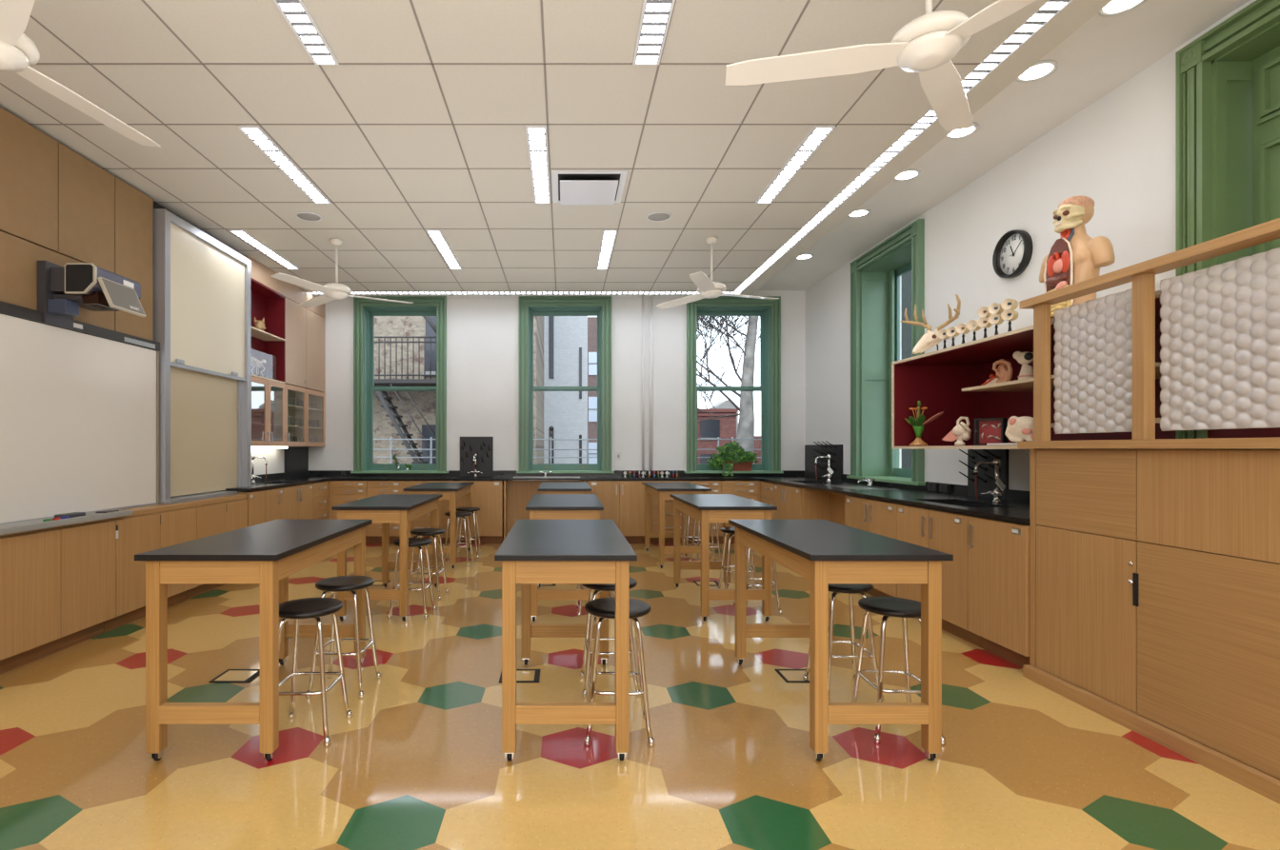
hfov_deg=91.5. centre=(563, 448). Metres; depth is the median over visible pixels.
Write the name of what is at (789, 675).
floor outlet
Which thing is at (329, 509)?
cabinet filler
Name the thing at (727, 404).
gable roof
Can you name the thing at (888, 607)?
stool
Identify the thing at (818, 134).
recessed light
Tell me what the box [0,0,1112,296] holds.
ceiling
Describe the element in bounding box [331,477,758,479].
countertop
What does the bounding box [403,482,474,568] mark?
lab table
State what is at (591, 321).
building
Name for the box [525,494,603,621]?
lab table
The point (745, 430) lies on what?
bare tree
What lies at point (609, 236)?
recessed light
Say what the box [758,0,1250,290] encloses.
ceiling
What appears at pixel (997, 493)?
faucet
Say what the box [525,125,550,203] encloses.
recessed light
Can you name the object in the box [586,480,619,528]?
base cabinet
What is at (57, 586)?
base cabinet
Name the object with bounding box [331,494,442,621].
lab table
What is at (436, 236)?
recessed light
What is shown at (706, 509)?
lab table
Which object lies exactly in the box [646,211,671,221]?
ceiling speaker
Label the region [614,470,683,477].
backsplash
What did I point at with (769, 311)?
window
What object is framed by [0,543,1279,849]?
floor
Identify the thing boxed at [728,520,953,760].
lab table
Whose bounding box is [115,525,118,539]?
tag
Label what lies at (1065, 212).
socket
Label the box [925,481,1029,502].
backsplash
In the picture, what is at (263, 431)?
upper cabinet
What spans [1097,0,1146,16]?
recessed light
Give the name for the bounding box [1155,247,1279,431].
panel
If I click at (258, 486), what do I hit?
countertop
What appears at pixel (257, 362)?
skeleton
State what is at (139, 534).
base cabinet
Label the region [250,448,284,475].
wall
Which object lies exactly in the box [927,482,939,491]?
power outlet
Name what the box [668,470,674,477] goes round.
mug
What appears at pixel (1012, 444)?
board
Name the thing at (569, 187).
ceiling vent
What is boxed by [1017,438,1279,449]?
ledge
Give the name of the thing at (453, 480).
sink basin
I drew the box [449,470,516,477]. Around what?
backsplash
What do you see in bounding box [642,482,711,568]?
lab table
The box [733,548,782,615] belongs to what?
stool
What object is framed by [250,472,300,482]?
backsplash
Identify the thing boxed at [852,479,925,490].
backsplash
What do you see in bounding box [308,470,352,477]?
backsplash
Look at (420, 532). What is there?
stool
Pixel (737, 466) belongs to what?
planter
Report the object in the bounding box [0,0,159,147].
ceiling fan
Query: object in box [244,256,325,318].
panel
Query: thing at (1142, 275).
screen frame
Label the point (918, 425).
model
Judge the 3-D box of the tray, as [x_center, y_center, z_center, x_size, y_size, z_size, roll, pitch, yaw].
[-3.400,0.485,3.805,0.240,0.045,1.810,0,0,0]
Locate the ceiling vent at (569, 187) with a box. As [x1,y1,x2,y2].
[551,170,627,204]
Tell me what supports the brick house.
on the ground
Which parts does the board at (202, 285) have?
handle, panel, panel, rail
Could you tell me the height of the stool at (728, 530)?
0.611 m
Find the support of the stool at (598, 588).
on the floor
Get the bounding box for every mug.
[630,470,636,477]
[636,470,640,477]
[644,470,650,477]
[649,470,655,477]
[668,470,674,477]
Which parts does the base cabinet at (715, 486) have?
drawer, drawer, drawer, drawer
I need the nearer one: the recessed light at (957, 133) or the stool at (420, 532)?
the recessed light at (957, 133)
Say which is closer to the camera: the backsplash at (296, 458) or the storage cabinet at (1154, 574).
the storage cabinet at (1154, 574)
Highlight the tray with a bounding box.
[0,510,132,535]
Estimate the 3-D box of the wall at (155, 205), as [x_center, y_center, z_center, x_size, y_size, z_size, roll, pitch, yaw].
[-3.735,-0.407,2.500,0.230,3.555,9.000,0,0,0]
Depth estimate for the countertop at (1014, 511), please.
5.24 m
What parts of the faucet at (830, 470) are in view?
spout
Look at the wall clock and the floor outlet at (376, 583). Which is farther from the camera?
the floor outlet at (376, 583)
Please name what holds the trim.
attached to the wall at (483, 331)
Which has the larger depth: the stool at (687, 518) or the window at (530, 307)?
the window at (530, 307)
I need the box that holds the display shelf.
[250,278,285,383]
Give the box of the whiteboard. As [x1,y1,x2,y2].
[0,300,159,524]
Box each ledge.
[0,495,246,538]
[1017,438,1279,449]
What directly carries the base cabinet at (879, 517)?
on the floor
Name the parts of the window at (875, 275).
sill, sash, sash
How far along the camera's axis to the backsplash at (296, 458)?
8.87 m
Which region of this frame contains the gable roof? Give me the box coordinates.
[710,400,738,433]
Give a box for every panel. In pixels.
[0,106,58,251]
[0,231,114,330]
[54,142,114,272]
[114,177,153,340]
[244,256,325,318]
[503,480,586,539]
[802,488,846,525]
[1050,288,1132,434]
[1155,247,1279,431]
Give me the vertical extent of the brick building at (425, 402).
15.000 m
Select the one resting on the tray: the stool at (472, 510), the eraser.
the eraser
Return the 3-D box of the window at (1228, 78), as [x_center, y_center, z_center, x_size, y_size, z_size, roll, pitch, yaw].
[3.815,-0.969,2.870,0.550,2.682,1.550,0,0,0]
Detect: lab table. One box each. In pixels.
[134,520,372,760]
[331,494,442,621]
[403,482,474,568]
[494,520,637,760]
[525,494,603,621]
[537,482,591,494]
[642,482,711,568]
[670,494,777,621]
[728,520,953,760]
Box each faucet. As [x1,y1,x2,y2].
[250,455,267,483]
[467,454,482,477]
[814,454,833,481]
[973,458,1005,502]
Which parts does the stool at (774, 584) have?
leg, leg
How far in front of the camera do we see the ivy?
9.25 m
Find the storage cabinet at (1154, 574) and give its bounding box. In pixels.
[1023,449,1279,804]
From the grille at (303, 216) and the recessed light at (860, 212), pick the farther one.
the recessed light at (860, 212)
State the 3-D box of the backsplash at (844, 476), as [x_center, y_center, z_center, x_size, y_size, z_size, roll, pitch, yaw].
[3.620,0.378,8.520,0.020,0.090,1.519,0,0,0]
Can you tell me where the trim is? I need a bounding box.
[641,296,652,470]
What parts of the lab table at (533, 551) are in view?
leg, leg, leg, leg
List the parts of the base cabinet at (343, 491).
drawer, drawer, drawer, drawer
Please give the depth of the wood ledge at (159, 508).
5.22 m
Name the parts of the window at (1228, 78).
shutter panel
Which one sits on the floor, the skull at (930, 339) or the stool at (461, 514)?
the stool at (461, 514)
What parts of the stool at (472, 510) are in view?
leg, leg, seat, leg, leg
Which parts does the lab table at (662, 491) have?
leg, leg, leg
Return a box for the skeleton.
[250,357,266,377]
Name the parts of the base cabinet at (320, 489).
drawer, drawer, drawer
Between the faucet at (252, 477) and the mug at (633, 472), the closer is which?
the faucet at (252, 477)
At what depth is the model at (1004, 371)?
4.43 m
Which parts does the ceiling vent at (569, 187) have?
plate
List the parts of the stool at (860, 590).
leg, leg, seat, leg, leg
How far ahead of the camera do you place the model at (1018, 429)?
4.01 m
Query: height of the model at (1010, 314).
0.229 m
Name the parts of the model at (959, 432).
flared plate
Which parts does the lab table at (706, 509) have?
leg, leg, leg, leg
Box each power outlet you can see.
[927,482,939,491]
[939,483,951,493]
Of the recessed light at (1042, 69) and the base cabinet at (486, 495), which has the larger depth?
the base cabinet at (486, 495)
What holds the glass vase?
on the window at (365, 310)
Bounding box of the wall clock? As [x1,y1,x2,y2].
[992,229,1033,278]
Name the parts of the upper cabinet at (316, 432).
door, door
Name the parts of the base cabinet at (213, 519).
door, door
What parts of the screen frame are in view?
post, post, rail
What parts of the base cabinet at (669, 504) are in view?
drawer, drawer, drawer, drawer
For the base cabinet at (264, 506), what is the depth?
6.87 m
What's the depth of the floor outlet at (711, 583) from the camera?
6.28 m
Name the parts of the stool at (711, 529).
leg, leg, leg, leg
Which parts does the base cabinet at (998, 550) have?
handle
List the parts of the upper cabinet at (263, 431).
door, door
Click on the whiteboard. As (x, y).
(79, 406)
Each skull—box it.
[253,317,265,331]
[900,294,960,354]
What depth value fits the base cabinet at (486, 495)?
8.81 m
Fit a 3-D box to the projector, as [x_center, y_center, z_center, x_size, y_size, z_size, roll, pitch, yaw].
[-3.315,-1.060,4.418,0.490,0.420,0.475,0,0,0]
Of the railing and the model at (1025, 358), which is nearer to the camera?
the model at (1025, 358)
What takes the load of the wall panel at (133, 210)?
attached to the wall at (155, 205)
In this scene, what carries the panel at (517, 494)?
on the floor
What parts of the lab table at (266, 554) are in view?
leg, leg, leg, leg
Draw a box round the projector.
[37,260,145,329]
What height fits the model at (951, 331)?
0.161 m
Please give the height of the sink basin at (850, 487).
0.044 m
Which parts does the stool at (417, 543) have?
leg, seat, leg, leg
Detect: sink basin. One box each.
[453,480,494,480]
[512,477,579,480]
[823,484,899,490]
[939,502,985,507]
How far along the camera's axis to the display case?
4.40 m
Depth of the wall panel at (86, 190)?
4.61 m
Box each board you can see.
[153,208,250,503]
[986,442,1017,445]
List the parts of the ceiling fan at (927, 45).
blade, rod, blade, blade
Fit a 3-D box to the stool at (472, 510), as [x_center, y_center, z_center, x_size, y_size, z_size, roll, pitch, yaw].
[-1.219,1.065,7.860,0.327,0.611,0.327,0,0,1]
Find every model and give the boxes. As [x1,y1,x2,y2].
[904,400,943,445]
[938,329,950,348]
[941,417,971,445]
[945,326,959,346]
[956,323,970,343]
[966,320,980,340]
[977,306,992,338]
[980,359,1012,385]
[988,302,1003,335]
[1001,298,1018,332]
[1004,416,1033,442]
[1012,351,1033,379]
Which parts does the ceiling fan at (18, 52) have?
blade, blade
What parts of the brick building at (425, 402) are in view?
sill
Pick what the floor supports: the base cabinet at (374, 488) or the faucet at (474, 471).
the base cabinet at (374, 488)
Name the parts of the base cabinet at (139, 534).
door, door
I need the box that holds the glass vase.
[391,454,399,470]
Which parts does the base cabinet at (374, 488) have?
drawer, drawer, drawer, drawer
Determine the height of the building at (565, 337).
17.000 m
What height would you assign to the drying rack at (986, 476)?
0.419 m
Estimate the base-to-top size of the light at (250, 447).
0.027 m
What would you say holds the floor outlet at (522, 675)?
on the floor
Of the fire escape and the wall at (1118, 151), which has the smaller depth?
the wall at (1118, 151)
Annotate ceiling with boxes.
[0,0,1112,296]
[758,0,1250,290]
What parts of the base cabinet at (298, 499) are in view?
door, door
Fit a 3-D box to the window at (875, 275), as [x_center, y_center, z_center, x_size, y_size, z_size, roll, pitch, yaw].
[3.815,-0.969,6.970,0.550,2.682,1.550,0,0,0]
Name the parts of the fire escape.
railing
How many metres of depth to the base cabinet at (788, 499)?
7.66 m
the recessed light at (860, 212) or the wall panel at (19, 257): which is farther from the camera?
the recessed light at (860, 212)
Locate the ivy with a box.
[706,441,759,477]
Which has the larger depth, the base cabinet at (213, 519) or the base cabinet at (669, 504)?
the base cabinet at (669, 504)
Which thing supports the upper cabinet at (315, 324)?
attached to the wall at (275, 457)
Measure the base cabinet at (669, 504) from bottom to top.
0.905 m
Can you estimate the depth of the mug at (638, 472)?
9.12 m
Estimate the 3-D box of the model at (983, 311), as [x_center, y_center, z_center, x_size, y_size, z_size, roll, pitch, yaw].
[2.917,-0.863,4.282,0.062,0.229,0.074,0,0,-29]
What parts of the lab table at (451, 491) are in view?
leg, leg, leg, leg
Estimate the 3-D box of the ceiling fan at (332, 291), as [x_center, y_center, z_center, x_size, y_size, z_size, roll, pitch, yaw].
[-2.333,-1.880,6.416,1.333,0.620,1.357,0,0,0]
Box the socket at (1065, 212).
[1062,210,1069,216]
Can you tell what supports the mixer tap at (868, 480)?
on the countertop at (1014, 511)
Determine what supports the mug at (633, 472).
on the countertop at (336, 478)
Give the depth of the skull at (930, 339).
5.03 m
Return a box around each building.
[373,316,543,463]
[543,316,587,463]
[587,317,597,463]
[901,270,911,469]
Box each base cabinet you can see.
[0,520,115,675]
[103,507,196,633]
[186,499,247,599]
[235,487,282,526]
[281,483,313,519]
[309,481,327,519]
[331,480,371,543]
[366,480,405,543]
[401,480,439,539]
[437,480,470,543]
[470,480,504,543]
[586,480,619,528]
[618,480,651,543]
[649,480,686,543]
[683,480,721,543]
[718,480,757,543]
[761,481,776,519]
[774,483,804,519]
[845,495,903,598]
[897,504,980,647]
[967,516,1029,668]
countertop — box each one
[220,477,336,491]
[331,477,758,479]
[753,477,1029,523]
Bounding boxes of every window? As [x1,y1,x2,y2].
[350,296,448,473]
[516,296,614,473]
[684,296,783,473]
[846,219,925,485]
[1175,0,1279,449]
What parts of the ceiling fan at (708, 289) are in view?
blade, blade, rod, blade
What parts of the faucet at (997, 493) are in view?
spout, valve handle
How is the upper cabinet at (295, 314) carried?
attached to the wall at (275, 457)
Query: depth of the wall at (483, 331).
9.30 m
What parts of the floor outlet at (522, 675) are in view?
lid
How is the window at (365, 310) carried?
in the wall at (483, 331)
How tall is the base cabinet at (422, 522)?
0.905 m
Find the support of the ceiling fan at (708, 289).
hanging from the ceiling at (421, 120)
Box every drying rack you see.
[460,437,493,477]
[804,440,842,480]
[959,449,1008,499]
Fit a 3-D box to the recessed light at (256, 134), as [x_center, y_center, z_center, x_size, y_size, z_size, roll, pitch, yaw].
[-2.138,-2.182,4.845,0.145,0.016,1.300,0,0,0]
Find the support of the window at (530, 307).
in the wall at (483, 331)
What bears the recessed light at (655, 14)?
in the ceiling at (421, 120)
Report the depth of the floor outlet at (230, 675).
3.69 m
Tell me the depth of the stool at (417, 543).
5.00 m
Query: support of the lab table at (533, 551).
on the floor
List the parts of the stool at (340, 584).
leg, leg, seat, leg, leg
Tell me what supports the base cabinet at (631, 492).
on the floor
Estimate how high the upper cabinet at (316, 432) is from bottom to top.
0.808 m
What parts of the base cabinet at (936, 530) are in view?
door, handle, handle, door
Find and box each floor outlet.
[208,669,259,682]
[372,580,390,585]
[499,669,540,682]
[537,583,555,585]
[693,580,719,585]
[774,669,809,682]
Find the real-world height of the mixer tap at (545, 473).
0.086 m
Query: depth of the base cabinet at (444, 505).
8.81 m
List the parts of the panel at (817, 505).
panel, panel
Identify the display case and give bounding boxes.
[974,418,1007,445]
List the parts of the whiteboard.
label plate, rail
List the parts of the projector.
wall plate, trim, label plate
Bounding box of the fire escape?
[374,316,436,463]
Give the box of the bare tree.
[697,316,759,463]
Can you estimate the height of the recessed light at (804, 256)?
0.012 m
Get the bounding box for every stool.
[259,598,352,747]
[304,576,381,699]
[387,538,436,619]
[408,528,448,600]
[443,511,474,567]
[456,507,481,559]
[576,583,614,617]
[579,578,639,698]
[583,598,655,747]
[680,514,710,559]
[689,519,720,560]
[717,527,757,589]
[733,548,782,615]
[802,583,884,702]
[851,597,946,745]
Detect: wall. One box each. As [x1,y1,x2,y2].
[153,200,243,497]
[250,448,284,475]
[308,290,805,480]
[805,0,1256,491]
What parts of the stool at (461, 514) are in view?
leg, seat, leg, leg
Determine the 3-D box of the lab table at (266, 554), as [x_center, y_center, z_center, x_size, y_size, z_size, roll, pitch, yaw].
[-1.535,0.913,3.310,0.610,0.914,1.320,0,0,0]
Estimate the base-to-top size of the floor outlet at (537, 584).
0.009 m
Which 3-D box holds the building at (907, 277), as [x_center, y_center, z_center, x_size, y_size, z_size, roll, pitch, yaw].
[12.380,-3.130,14.000,3.240,15.000,20.000,0,0,0]
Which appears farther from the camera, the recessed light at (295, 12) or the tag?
the tag
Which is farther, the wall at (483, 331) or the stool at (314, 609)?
the wall at (483, 331)
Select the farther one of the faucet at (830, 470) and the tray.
the faucet at (830, 470)
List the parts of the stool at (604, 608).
leg, leg, seat, leg, leg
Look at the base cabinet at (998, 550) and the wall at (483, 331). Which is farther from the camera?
the wall at (483, 331)
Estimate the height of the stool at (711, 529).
0.611 m
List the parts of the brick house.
cornice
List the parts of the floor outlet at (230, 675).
lid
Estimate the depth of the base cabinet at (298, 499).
7.75 m
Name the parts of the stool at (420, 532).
leg, leg, seat, leg, leg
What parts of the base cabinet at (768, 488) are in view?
drawer, drawer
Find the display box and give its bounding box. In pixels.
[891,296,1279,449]
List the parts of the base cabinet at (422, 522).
drawer, drawer, drawer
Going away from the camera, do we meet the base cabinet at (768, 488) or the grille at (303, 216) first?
the grille at (303, 216)
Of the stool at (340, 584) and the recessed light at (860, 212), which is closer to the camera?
the stool at (340, 584)
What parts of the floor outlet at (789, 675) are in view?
lid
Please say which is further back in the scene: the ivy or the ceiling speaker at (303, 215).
the ivy
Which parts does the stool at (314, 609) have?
leg, leg, seat, leg, leg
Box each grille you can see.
[65,264,93,291]
[297,213,320,220]
[647,213,670,220]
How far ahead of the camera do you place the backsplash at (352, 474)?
9.28 m
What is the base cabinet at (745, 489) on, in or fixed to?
on the floor
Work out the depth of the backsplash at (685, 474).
9.28 m
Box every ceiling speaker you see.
[295,211,321,221]
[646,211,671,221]
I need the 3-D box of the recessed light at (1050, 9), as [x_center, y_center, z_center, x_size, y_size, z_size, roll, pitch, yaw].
[2.428,-2.206,3.355,0.121,0.032,10.610,0,0,0]
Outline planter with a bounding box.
[720,461,753,471]
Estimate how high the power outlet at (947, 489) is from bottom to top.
0.075 m
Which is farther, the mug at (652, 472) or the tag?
the mug at (652, 472)
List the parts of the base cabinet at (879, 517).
door, handle, door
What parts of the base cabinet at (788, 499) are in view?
door, door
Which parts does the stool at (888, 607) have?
leg, leg, seat, leg, leg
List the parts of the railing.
post, post, post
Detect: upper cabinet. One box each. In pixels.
[250,376,285,446]
[285,297,306,388]
[285,383,325,446]
[305,308,325,392]
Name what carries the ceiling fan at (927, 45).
hanging from the ceiling at (421, 120)
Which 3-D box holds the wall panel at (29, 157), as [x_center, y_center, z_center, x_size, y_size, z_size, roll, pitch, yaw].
[-3.590,-1.772,4.085,0.060,0.774,0.540,0,0,0]
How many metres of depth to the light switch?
9.29 m
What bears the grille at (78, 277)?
attached to the projector
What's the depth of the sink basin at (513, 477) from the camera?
8.89 m
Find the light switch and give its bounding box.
[616,452,620,460]
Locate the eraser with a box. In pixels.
[54,512,85,518]
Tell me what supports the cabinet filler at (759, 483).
on the floor
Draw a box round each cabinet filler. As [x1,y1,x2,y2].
[323,480,331,519]
[757,480,764,502]
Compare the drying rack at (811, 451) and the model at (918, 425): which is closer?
the model at (918, 425)
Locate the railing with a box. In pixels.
[373,437,760,463]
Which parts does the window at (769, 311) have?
sash, sash, sill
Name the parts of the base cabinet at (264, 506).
door, door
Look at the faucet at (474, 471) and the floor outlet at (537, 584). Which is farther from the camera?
the faucet at (474, 471)
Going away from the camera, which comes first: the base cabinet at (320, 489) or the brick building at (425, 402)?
the base cabinet at (320, 489)
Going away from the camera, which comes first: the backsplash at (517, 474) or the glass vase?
the backsplash at (517, 474)
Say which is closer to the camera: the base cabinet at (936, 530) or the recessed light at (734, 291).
the base cabinet at (936, 530)
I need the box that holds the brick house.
[697,408,760,463]
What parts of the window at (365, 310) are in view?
sill, sash, sash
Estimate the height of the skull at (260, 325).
0.190 m
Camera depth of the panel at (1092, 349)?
3.31 m
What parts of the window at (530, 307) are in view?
sash, sill, sash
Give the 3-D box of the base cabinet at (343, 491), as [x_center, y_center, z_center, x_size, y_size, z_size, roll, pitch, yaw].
[-3.057,0.917,9.041,0.501,0.905,0.498,0,0,0]
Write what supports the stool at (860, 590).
on the floor
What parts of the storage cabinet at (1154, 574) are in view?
door, door, knob, pull plate, door, door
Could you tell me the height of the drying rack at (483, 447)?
0.597 m
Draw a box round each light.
[228,229,299,269]
[238,125,331,203]
[250,446,287,448]
[273,0,339,64]
[314,290,740,294]
[425,229,461,269]
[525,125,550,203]
[596,229,617,269]
[632,0,675,64]
[735,0,1073,292]
[755,125,835,203]
[796,253,813,259]
[847,208,870,218]
[893,168,920,180]
[945,122,979,139]
[1016,60,1058,82]
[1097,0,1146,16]
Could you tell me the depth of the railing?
10.49 m
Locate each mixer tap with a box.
[539,471,552,477]
[857,478,875,485]
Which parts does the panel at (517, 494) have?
panel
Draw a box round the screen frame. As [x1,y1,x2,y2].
[1019,218,1279,440]
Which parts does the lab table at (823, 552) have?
leg, leg, leg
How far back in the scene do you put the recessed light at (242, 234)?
6.75 m
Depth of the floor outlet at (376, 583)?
6.28 m
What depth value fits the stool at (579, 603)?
5.05 m
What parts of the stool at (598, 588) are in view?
leg, leg, seat, leg, leg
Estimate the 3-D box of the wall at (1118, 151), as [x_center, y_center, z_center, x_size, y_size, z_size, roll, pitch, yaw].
[3.880,-0.530,3.500,0.500,4.200,11.600,0,0,0]
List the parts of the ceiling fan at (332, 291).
blade, blade, rod, blade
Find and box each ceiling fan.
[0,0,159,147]
[270,238,413,308]
[655,236,779,309]
[725,0,1036,131]
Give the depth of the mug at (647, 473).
9.12 m
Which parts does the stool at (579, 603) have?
leg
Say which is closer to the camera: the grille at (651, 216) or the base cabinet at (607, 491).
the grille at (651, 216)
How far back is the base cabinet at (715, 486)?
8.81 m
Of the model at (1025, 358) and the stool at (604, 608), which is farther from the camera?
the model at (1025, 358)
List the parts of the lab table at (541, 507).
leg, leg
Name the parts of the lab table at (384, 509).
leg, leg, leg, leg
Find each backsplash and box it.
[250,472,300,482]
[284,446,308,479]
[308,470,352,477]
[351,473,449,477]
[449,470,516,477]
[516,473,614,477]
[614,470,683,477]
[683,473,782,477]
[781,470,804,477]
[811,474,852,481]
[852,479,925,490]
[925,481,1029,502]
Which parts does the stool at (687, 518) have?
leg, leg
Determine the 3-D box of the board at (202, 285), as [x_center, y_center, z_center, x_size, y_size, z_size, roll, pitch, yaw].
[-3.533,-0.803,6.145,0.175,2.574,1.500,0,0,0]
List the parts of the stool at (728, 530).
leg, seat, leg, leg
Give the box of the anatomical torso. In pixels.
[1039,195,1115,319]
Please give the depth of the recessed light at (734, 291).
8.79 m
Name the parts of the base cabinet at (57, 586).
door, door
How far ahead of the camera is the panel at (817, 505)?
7.24 m
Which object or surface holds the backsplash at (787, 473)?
attached to the wall at (483, 331)
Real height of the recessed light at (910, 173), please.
0.012 m
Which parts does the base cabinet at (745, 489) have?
drawer, drawer, drawer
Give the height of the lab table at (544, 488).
0.914 m

